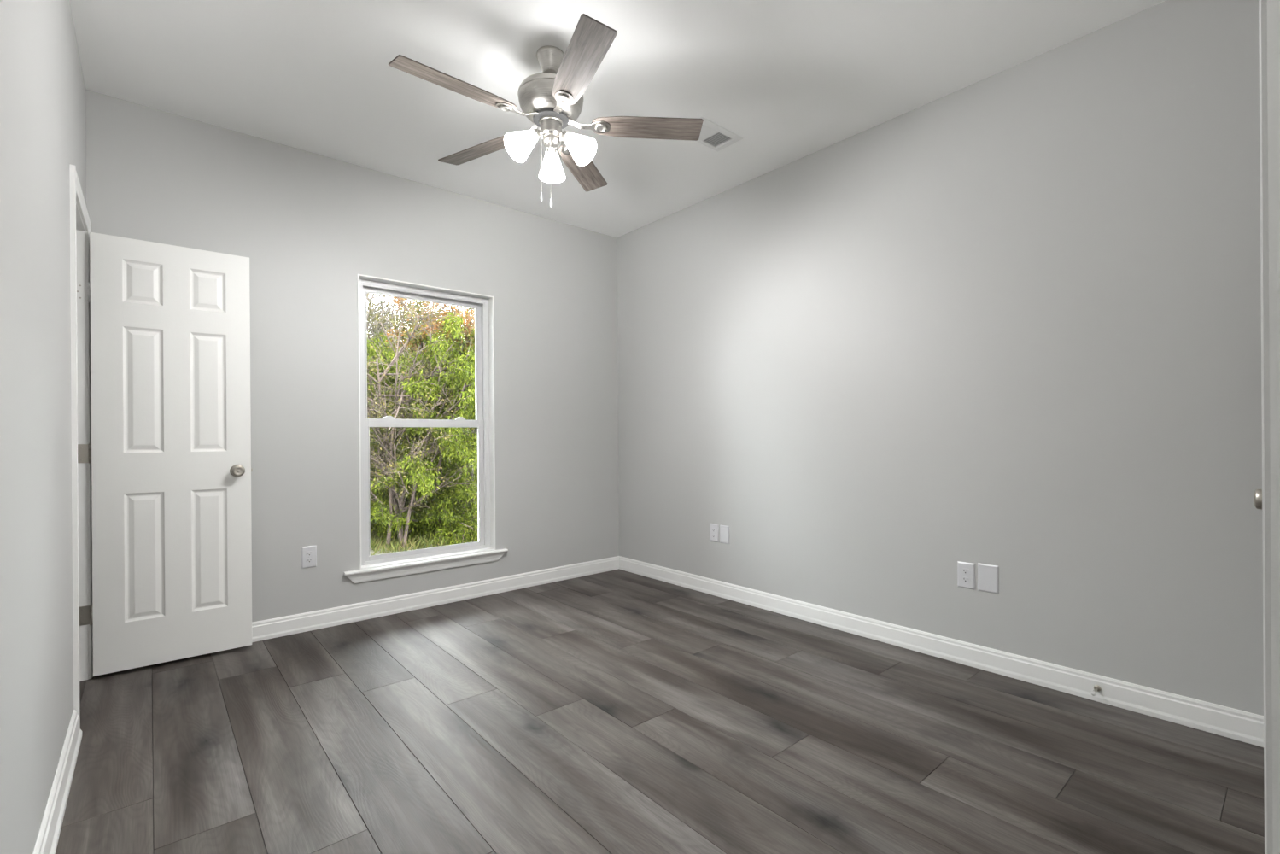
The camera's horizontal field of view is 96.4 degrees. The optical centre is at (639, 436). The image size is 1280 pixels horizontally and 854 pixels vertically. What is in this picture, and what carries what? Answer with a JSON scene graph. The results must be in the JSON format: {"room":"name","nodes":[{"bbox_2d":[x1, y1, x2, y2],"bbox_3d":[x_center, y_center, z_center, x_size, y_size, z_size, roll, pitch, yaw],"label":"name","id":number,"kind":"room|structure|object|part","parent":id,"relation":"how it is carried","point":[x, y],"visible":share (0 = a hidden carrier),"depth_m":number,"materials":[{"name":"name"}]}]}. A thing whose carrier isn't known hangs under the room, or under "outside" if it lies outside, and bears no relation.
{"room":"empty bedroom","nodes":[
{"label":"empty bedroom","id":0,"kind":"room"},
{"bbox_2d":[0,0,86,853],"bbox_3d":[-0.934,-0.266,0.661,0.115,2.740,5.220,0,0,-41],"label":"wall","id":1,"kind":"structure","parent":0,"point":[43,104],"depth_m":1.44,"materials":[{"name":"grey paint"}]},
{"bbox_2d":[32,709,81,853],"bbox_3d":[-0.665,1.049,0.465,0.023,0.106,4.343,0,0,-41],"label":"baseboard","id":2,"kind":"structure","parent":1,"relation":"attached to","point":[49,830],"depth_m":1.68,"materials":[{"name":"white paint"}]},
{"bbox_2d":[69,163,93,726],"bbox_3d":[-2.371,0.057,2.355,0.131,2.114,0.734,0,0,-41],"label":"trim","id":3,"kind":"structure","parent":1,"relation":"attached to","point":[80,224],"depth_m":2.60,"materials":[{"name":"white paint"}]},
{"bbox_3d":[-2.107,0.055,2.136,0.016,2.114,0.057,0,0,-41],"label":"casing","id":4,"kind":"part","parent":3,"relation":"part of","materials":[{"name":"white paint"}]},
{"bbox_3d":[-2.335,-0.972,2.393,0.016,0.057,0.620,0,0,-41],"label":"head casing","id":5,"kind":"part","parent":3,"relation":"part of","materials":[{"name":"white paint"}]},
{"bbox_3d":[-2.548,0.058,2.650,0.016,2.114,0.057,0,0,-41],"label":"casing","id":6,"kind":"part","parent":3,"relation":"part of","materials":[{"name":"white paint"}]},
{"bbox_2d":[76,232,252,676],"bbox_3d":[-2.278,0.081,2.783,0.163,2.030,0.664,0,0,44],"label":"door","id":7,"kind":"structure","parent":1,"relation":"in","point":[169,452],"depth_m":2.78,"materials":[{"name":"white paint"}]},
{"bbox_3d":[-2.063,0.178,2.937,0.064,0.064,0.062,0,0,-40],"label":"knob","id":8,"kind":"part","parent":7,"relation":"part of","materials":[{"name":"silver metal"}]},
{"bbox_2d":[85,89,619,622],"bbox_3d":[-1.811,-0.261,3.452,4.450,2.740,0.160,0,0,-41],"label":"wall","id":9,"kind":"structure","parent":0,"point":[307,224],"depth_m":3.39,"materials":[{"name":"grey paint"}]},
{"bbox_2d":[301,545,316,568],"bbox_3d":[-1.889,0.690,3.268,0.076,0.122,0.009,0,0,-41],"label":"wall outlet","id":10,"kind":"object","parent":9,"relation":"attached to","point":[308,553],"visible":1,"depth_m":3.27,"materials":[{"name":"white plastic"}]},
{"bbox_2d":[305,558,312,562],"bbox_3d":[-1.887,0.710,3.266,0.034,0.024,0.003,0,0,-41],"label":"receptacle","id":11,"kind":"object","parent":10,"relation":"attached to","point":[307,560],"depth_m":3.26,"materials":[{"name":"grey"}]},
{"bbox_2d":[305,550,312,555],"bbox_3d":[-1.887,0.670,3.266,0.034,0.024,0.003,0,0,-41],"label":"receptacle","id":12,"kind":"object","parent":10,"relation":"attached to","point":[307,552],"depth_m":3.26,"materials":[{"name":"grey plastic"}]},
{"bbox_2d":[343,274,508,583],"bbox_3d":[-1.400,-0.050,3.774,1.050,1.856,0.193,0,0,-41],"label":"window","id":13,"kind":"structure","parent":9,"relation":"in","point":[399,564],"depth_m":3.80,"materials":[{"name":"white paint"}]},
{"bbox_3d":[-1.447,-0.503,3.832,0.810,0.877,0.030,0,0,-41],"label":"sash","id":14,"kind":"part","parent":13,"relation":"part of","materials":[{"name":"clear glass"}]},
{"bbox_3d":[-1.418,0.336,3.805,0.802,0.895,0.032,0,0,-41],"label":"sash","id":15,"kind":"part","parent":13,"relation":"part of","materials":[{"name":"white plastic"}]},
{"bbox_3d":[-1.367,0.811,3.742,1.050,0.020,0.108,0,0,-41],"label":"sill","id":16,"kind":"part","parent":13,"relation":"part of","materials":[{"name":"white paint"}]},
{"bbox_2d":[251,555,619,642],"bbox_3d":[-1.371,1.054,3.706,3.166,0.106,0.015,0,0,-41],"label":"baseboard","id":17,"kind":"structure","parent":9,"relation":"attached to","point":[292,624],"depth_m":3.64,"materials":[{"name":"white paint"}]},
{"bbox_2d":[69,0,1166,237],"bbox_3d":[-0.123,-1.717,1.469,4.450,0.150,5.380,0,0,-41],"label":"ceiling","id":18,"kind":"structure","parent":0,"point":[794,79],"depth_m":2.56,"materials":[{"name":"white paint"}]},
{"bbox_2d":[388,13,703,208],"bbox_3d":[-0.421,-1.303,2.487,1.215,0.674,1.278,0,0,31],"label":"ceiling fan","id":19,"kind":"object","parent":18,"relation":"hanging from","point":[552,99],"visible":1,"depth_m":2.41,"materials":[{"name":"brown wood"}]},
{"bbox_3d":[-0.695,-1.340,2.194,0.480,0.005,0.127,0,13,-41],"label":"blade","id":20,"kind":"part","parent":19,"relation":"part of","materials":[{"name":"wood"}]},
{"bbox_3d":[-0.736,-1.340,2.677,0.480,0.005,0.127,0,13,31],"label":"blade","id":21,"kind":"part","parent":19,"relation":"part of","materials":[{"name":"brown wood"}]},
{"bbox_3d":[-0.493,-1.214,2.381,0.141,0.139,0.121,0,0,-41],"label":"lamp shade","id":22,"kind":"part","parent":19,"relation":"part of","materials":[{"name":"white glass"}]},
{"bbox_2d":[532,128,541,139],"bbox_3d":[-0.445,-1.270,2.416,0.053,0.054,0.047,0,0,-41],"label":"socket","id":23,"kind":"object","parent":19,"relation":"attached to","point":[536,133],"depth_m":2.40,"materials":[{"name":"silver metal"}]},
{"bbox_3d":[-0.425,-1.167,2.462,0.003,0.250,0.003,0,0,-41],"label":"pull chain","id":24,"kind":"part","parent":19,"relation":"part of","materials":[{"name":"silver metal"}]},
{"bbox_2d":[546,147,556,153],"bbox_3d":[-0.393,-1.271,2.542,0.047,0.053,0.053,0,0,-8],"label":"socket","id":25,"kind":"object","parent":19,"relation":"attached to","point":[554,151],"depth_m":2.53,"materials":[{"name":"silver metal"}]},
{"bbox_3d":[-0.395,-1.215,2.610,0.122,0.139,0.137,0,0,-41],"label":"lamp shade","id":26,"kind":"part","parent":19,"relation":"part of","materials":[{"name":"white glass"}]},
{"bbox_2d":[561,130,569,140],"bbox_3d":[-0.310,-1.271,2.434,0.053,0.053,0.047,0,0,22],"label":"socket","id":27,"kind":"object","parent":19,"relation":"attached to","point":[565,134],"depth_m":2.41,"materials":[{"name":"silver metal"}]},
{"bbox_3d":[-0.273,-1.238,2.421,0.049,0.063,0.062,0,0,-41],"label":"light bulb","id":28,"kind":"part","parent":19,"relation":"part of","materials":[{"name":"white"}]},
{"bbox_3d":[-0.244,-1.216,2.416,0.118,0.139,0.138,0,0,-41],"label":"lamp shade","id":29,"kind":"part","parent":19,"relation":"part of","materials":[{"name":"white glass"}]},
{"bbox_3d":[-0.289,-1.343,2.865,0.127,0.005,0.480,-13,-3,13],"label":"blade","id":30,"kind":"part","parent":19,"relation":"part of","materials":[{"name":"wood"}]},
{"bbox_3d":[-0.223,-1.344,2.084,0.127,0.005,0.480,13,-5,-22],"label":"blade","id":31,"kind":"part","parent":19,"relation":"part of","materials":[{"name":"brown wood"}]},
{"bbox_3d":[0.028,-1.346,2.498,0.480,0.005,0.127,0,-13,-5],"label":"blade","id":32,"kind":"part","parent":19,"relation":"part of","materials":[{"name":"brown wood"}]},
{"bbox_2d":[695,116,742,151],"bbox_3d":[0.383,-1.640,3.127,0.332,0.013,0.188,0,0,-41],"label":"ceiling vent","id":33,"kind":"object","parent":18,"relation":"in","point":[713,136],"visible":0.84,"depth_m":3.14,"materials":[{"name":"white metal"}]},
{"bbox_2d":[55,568,1264,853],"bbox_3d":[-0.103,1.198,1.470,4.450,0.200,5.380,0,0,-41],"label":"floor","id":34,"kind":"structure","parent":0,"point":[616,711],"depth_m":2.01,"materials":[{"name":"grey wood"}]},
{"bbox_2d":[616,0,1263,715],"bbox_3d":[1.572,-0.284,2.807,0.150,2.740,5.220,0,0,-41],"label":"wall","id":35,"kind":"structure","parent":0,"point":[1009,319],"depth_m":2.60,"materials":[{"name":"grey paint"}]},
{"bbox_2d":[710,523,718,542],"bbox_3d":[0.509,0.665,3.934,0.009,0.122,0.076,0,0,-41],"label":"wall outlet","id":36,"kind":"object","parent":35,"relation":"attached to","point":[714,528],"visible":1,"depth_m":3.93,"materials":[{"name":"white plastic"}]},
{"bbox_2d":[719,525,729,543],"bbox_3d":[0.570,0.664,3.864,0.008,0.122,0.078,0,0,-41],"label":"blank plate","id":37,"kind":"object","parent":35,"relation":"attached to","point":[724,530],"visible":1,"depth_m":3.86,"materials":[{"name":"white plastic"}]},
{"bbox_2d":[619,555,1263,747],"bbox_3d":[1.023,1.037,3.332,0.015,0.106,3.697,0,0,-41],"label":"baseboard","id":38,"kind":"structure","parent":35,"relation":"attached to","point":[1242,726],"depth_m":2.60,"materials":[{"name":"white paint"}]},
{"bbox_2d":[957,561,975,589],"bbox_3d":[1.549,0.662,2.720,0.009,0.122,0.076,0,0,-41],"label":"wall outlet","id":39,"kind":"object","parent":35,"relation":"attached to","point":[966,571],"visible":1,"depth_m":2.72,"materials":[{"name":"white plastic"}]},
{"bbox_2d":[961,568,969,573],"bbox_3d":[1.547,0.642,2.718,0.003,0.024,0.034,0,0,-41],"label":"receptacle","id":40,"kind":"object","parent":39,"relation":"attached to","point":[963,570],"depth_m":2.72,"materials":[{"name":"grey plastic"}]},
{"bbox_2d":[961,576,970,582],"bbox_3d":[1.547,0.681,2.718,0.003,0.024,0.034,0,0,-41],"label":"receptacle","id":41,"kind":"object","parent":39,"relation":"attached to","point":[964,579],"depth_m":2.72,"materials":[{"name":"grey plastic"}]},
{"bbox_2d":[977,562,999,593],"bbox_3d":[1.610,0.658,2.649,0.008,0.128,0.086,0,0,-41],"label":"blank plate","id":42,"kind":"object","parent":35,"relation":"attached to","point":[987,574],"visible":1,"depth_m":2.65,"materials":[{"name":"white plastic"}]},
{"bbox_2d":[1090,684,1101,695],"bbox_3d":[1.841,1.030,2.313,0.076,0.025,0.025,0,0,-41],"label":"door stop","id":43,"kind":"object","parent":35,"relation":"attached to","point":[1097,688],"visible":1,"depth_m":2.33,"materials":[{"name":"silver metal"}]},
{"bbox_2d":[1253,489,1262,509],"bbox_3d":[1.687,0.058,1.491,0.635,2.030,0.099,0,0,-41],"label":"door knob","id":44,"kind":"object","parent":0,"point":[1258,493],"depth_m":1.34,"materials":[{"name":"silver metal"}]},
{"bbox_2d":[1258,0,1279,853],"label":"door","id":45,"kind":"structure","parent":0,"point":[1269,10],"depth_m":0.40,"materials":[{"name":"white paint"}]},
{"label":"outside","id":46,"kind":"structure","parent":0,"visible":0},
{"bbox_2d":[368,517,478,555],"bbox_3d":[-9.820,1.290,19.084,36.000,0.722,34.000,0,0,-41],"label":"ground","id":47,"kind":"structure","parent":46,"point":[371,551],"depth_m":7.76,"materials":[{"name":"green plant"}]},
{"bbox_2d":[367,295,407,334],"bbox_3d":[-5.960,-0.962,10.313,4.413,5.162,3.998,0,0,6],"label":"bare tree","id":48,"kind":"object","parent":47,"relation":"on","point":[385,295],"visible":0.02,"depth_m":10.41,"materials":[{"name":"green plant"}]},
{"bbox_2d":[366,293,418,348],"bbox_3d":[-7.002,-1.143,14.167,5.849,5.575,5.100,0,0,15],"label":"tree","id":49,"kind":"object","parent":47,"relation":"on","point":[390,308],"visible":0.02,"depth_m":11.85,"materials":[{"name":"green plant"}]},
{"bbox_2d":[367,294,421,321],"bbox_3d":[-8.319,-1.864,13.996,5.454,7.042,6.021,0,0,-39],"label":"bare tree","id":50,"kind":"object","parent":47,"relation":"on","point":[374,295],"visible":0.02,"depth_m":13.55,"materials":[{"name":"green plant"}]},
{"bbox_2d":[366,299,425,478],"bbox_3d":[-5.369,-0.476,10.076,4.386,4.180,3.824,0,0,-4],"label":"tree","id":51,"kind":"object","parent":47,"relation":"on","point":[402,328],"visible":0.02,"depth_m":8.90,"materials":[{"name":"green plant"}]},
{"bbox_2d":[366,292,426,353],"bbox_3d":[-5.432,-1.499,10.293,5.347,6.254,4.844,0,0,-1],"label":"bare tree","id":52,"kind":"object","parent":47,"relation":"on","point":[388,305],"visible":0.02,"depth_m":9.21,"materials":[{"name":"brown plant"}]},
{"bbox_2d":[366,301,428,358],"bbox_3d":[-6.159,-0.793,12.320,4.430,4.843,5.081,0,0,34],"label":"tree","id":53,"kind":"object","parent":47,"relation":"on","point":[372,301],"visible":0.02,"depth_m":12.40,"materials":[{"name":"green plant"}]},
{"bbox_2d":[392,300,425,362],"bbox_3d":[-5.608,-0.827,12.891,5.145,4.904,4.486,0,0,-25],"label":"tree","id":54,"kind":"object","parent":47,"relation":"on","point":[412,301],"visible":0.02,"depth_m":12.62,"materials":[{"name":"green plant"}]},
{"bbox_2d":[367,292,455,377],"bbox_3d":[-6.103,-1.706,13.766,5.717,6.687,5.179,0,0,-30],"label":"bare tree","id":55,"kind":"object","parent":47,"relation":"on","point":[368,293],"visible":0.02,"depth_m":13.62,"materials":[{"name":"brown plant"}]},
{"bbox_2d":[366,296,471,350],"bbox_3d":[-5.161,-1.709,15.096,5.171,6.677,5.709,0,0,-43],"label":"bare tree","id":56,"kind":"object","parent":47,"relation":"on","point":[386,296],"visible":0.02,"depth_m":14.38,"materials":[{"name":"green plant"}]},
{"bbox_2d":[364,292,474,464],"bbox_3d":[-4.481,-1.101,9.682,4.202,5.426,4.639,0,0,-9],"label":"bare tree","id":57,"kind":"object","parent":47,"relation":"on","point":[392,309],"visible":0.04,"depth_m":9.56,"materials":[{"name":"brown plant"}]},
{"bbox_2d":[369,453,470,531],"bbox_3d":[-3.716,0.885,8.854,2.094,1.759,2.079,0,0,-6],"label":"bush","id":58,"kind":"object","parent":47,"relation":"on","point":[370,453],"visible":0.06,"depth_m":8.54,"materials":[{"name":"green plant"}]},
{"bbox_2d":[365,298,477,548],"bbox_3d":[-3.325,-0.189,7.816,2.326,3.565,2.569,0,0,25],"label":"young tree","id":59,"kind":"object","parent":47,"relation":"on","point":[388,451],"visible":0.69,"depth_m":7.77,"materials":[{"name":"green plant"}]},
{"bbox_2d":[365,299,477,487],"bbox_3d":[-4.418,-0.526,10.909,3.904,4.268,4.477,0,0,-13],"label":"tree","id":60,"kind":"object","parent":47,"relation":"on","point":[420,304],"visible":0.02,"depth_m":10.45,"materials":[{"name":"grey plant"}]},
{"bbox_2d":[365,310,478,545],"bbox_3d":[-3.316,0.242,8.561,3.394,4.220,4.229,0,0,-31],"label":"tree","id":61,"kind":"object","parent":47,"relation":"on","point":[459,455],"visible":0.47,"depth_m":8.00,"materials":[{"name":"green plant"}]},
{"bbox_2d":[369,462,477,521],"bbox_3d":[-3.033,0.992,9.022,1.738,1.460,1.726,0,0,14],"label":"bush","id":62,"kind":"object","parent":47,"relation":"on","point":[447,463],"visible":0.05,"depth_m":8.61,"materials":[{"name":"green plant"}]},
{"bbox_2d":[382,296,474,356],"bbox_3d":[-3.660,-1.100,13.992,4.974,5.438,5.705,0,0,-28],"label":"tree","id":63,"kind":"object","parent":47,"relation":"on","point":[391,296],"visible":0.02,"depth_m":11.52,"materials":[{"name":"green plant"}]},
{"bbox_2d":[381,296,477,507],"bbox_3d":[-2.970,-0.329,8.646,1.726,3.841,1.401,0,0,6],"label":"autumn tree","id":64,"kind":"object","parent":47,"relation":"on","point":[399,301],"visible":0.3,"depth_m":8.43,"materials":[{"name":"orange plant"}]},
{"bbox_2d":[402,300,477,504],"bbox_3d":[-3.328,-1.116,11.355,4.650,5.439,4.212,0,0,43],"label":"bare tree","id":65,"kind":"object","parent":47,"relation":"on","point":[476,429],"visible":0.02,"depth_m":11.00,"materials":[{"name":"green plant"}]},
{"bbox_2d":[405,299,473,340],"bbox_3d":[-3.032,-1.058,13.750,5.604,5.341,4.886,0,0,-15],"label":"tree","id":66,"kind":"object","parent":47,"relation":"on","point":[417,300],"visible":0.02,"depth_m":11.49,"materials":[{"name":"green plant"}]},
{"bbox_2d":[429,473,478,540],"bbox_3d":[-2.538,1.078,8.514,1.115,1.020,1.310,0,0,-41],"label":"leafy bush","id":67,"kind":"object","parent":47,"relation":"on","point":[461,505],"visible":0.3,"depth_m":8.37,"materials":[{"name":"green plant"}]}
]}

